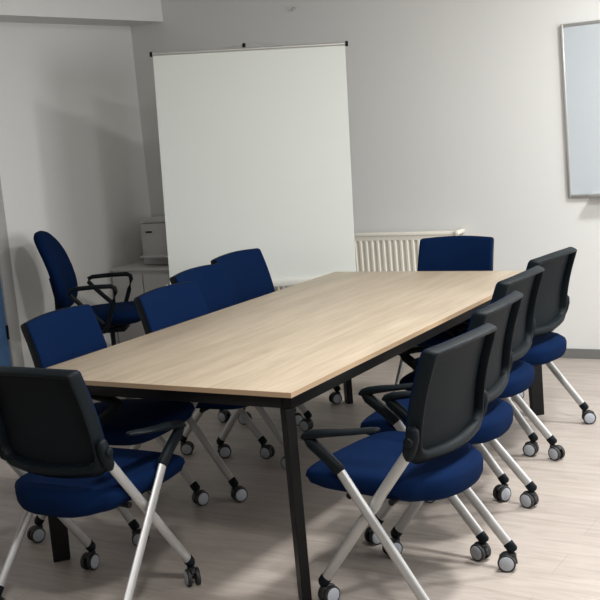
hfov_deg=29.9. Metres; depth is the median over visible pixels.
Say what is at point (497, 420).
chair
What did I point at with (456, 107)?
wall
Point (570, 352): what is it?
baseboard
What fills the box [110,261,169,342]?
base cabinet
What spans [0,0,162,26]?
ceiling beam
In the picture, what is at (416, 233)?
grille
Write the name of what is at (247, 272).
cushion
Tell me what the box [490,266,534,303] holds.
backrest
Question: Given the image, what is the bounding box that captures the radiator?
[274,228,464,290]
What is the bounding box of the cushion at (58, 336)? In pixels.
[26,304,106,367]
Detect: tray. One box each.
[140,254,167,257]
[589,193,599,198]
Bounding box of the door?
[0,180,24,366]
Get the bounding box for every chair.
[0,366,200,599]
[20,304,208,546]
[33,231,140,345]
[134,281,285,501]
[170,263,313,458]
[211,248,341,425]
[300,323,517,599]
[358,291,538,560]
[393,236,523,398]
[399,265,564,501]
[446,247,595,456]
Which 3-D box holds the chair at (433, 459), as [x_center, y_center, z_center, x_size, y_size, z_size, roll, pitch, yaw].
[0.360,0.542,3.761,0.574,0.904,0.611,2,12,36]
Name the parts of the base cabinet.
door, door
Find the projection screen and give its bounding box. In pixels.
[149,41,355,286]
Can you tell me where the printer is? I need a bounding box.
[140,215,168,264]
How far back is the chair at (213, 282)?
5.77 m
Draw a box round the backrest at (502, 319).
[467,291,512,331]
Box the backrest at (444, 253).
[417,236,492,270]
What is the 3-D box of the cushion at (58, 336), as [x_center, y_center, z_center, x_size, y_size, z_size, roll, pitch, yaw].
[-0.969,0.243,4.737,0.117,0.397,0.442,0,10,27]
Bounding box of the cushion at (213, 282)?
[175,264,236,312]
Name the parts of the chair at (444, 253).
leg, seat, frame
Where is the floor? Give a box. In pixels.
[0,353,599,599]
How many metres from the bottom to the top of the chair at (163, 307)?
0.904 m
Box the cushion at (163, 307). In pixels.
[139,281,208,332]
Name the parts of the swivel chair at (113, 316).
backrest, armrest, armrest, seat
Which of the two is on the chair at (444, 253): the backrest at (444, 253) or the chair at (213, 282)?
the backrest at (444, 253)
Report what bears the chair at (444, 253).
on the floor
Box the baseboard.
[415,346,599,358]
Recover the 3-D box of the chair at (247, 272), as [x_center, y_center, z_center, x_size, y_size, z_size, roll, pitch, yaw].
[-0.126,0.178,6.246,0.574,0.904,0.628,1,11,33]
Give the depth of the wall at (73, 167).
7.71 m
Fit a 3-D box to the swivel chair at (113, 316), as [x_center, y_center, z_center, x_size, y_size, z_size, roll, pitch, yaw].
[-1.274,0.054,7.168,0.703,1.050,0.585,-5,9,3]
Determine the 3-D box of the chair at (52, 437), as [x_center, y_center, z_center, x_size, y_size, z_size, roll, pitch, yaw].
[-0.725,0.615,3.903,0.636,0.904,0.574,0,11,30]
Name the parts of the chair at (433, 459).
armrest, leg, leg, seat, armrest, leg, frame, panel, leg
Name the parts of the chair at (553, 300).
armrest, leg, seat, panel, frame, leg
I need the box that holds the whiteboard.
[560,20,599,198]
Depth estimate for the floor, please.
4.46 m
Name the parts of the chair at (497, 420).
leg, armrest, armrest, seat, leg, frame, panel, leg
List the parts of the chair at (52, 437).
leg, panel, leg, frame, seat, leg, leg, armrest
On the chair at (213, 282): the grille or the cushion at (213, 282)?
the cushion at (213, 282)
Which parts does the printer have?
scanner lid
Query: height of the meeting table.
0.745 m
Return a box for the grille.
[354,231,454,236]
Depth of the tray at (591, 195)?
6.63 m
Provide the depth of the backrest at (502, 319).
4.07 m
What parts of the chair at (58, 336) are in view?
leg, frame, armrest, leg, leg, seat, leg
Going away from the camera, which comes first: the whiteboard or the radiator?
the whiteboard
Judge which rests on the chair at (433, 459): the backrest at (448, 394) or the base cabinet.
the backrest at (448, 394)
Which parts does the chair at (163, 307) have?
frame, leg, leg, seat, leg, leg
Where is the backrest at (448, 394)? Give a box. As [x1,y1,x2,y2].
[405,323,485,434]
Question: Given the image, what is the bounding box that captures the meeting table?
[47,271,543,599]
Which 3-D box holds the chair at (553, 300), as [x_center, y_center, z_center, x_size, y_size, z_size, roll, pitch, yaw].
[1.034,0.210,5.431,0.574,0.904,0.636,2,12,38]
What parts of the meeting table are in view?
leg, frame rail, leg, leg, frame rail, leg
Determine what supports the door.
in the wall at (73, 167)
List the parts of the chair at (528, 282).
armrest, armrest, seat, leg, frame, panel, leg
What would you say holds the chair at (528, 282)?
on the floor
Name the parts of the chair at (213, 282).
leg, frame, leg, leg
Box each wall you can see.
[0,22,150,367]
[131,0,599,348]
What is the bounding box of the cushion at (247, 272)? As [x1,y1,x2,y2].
[215,248,274,303]
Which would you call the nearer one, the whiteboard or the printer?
the whiteboard
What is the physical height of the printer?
0.328 m
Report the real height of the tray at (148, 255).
0.012 m
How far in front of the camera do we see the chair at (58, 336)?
4.63 m
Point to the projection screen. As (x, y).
(254, 142)
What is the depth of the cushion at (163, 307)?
5.16 m

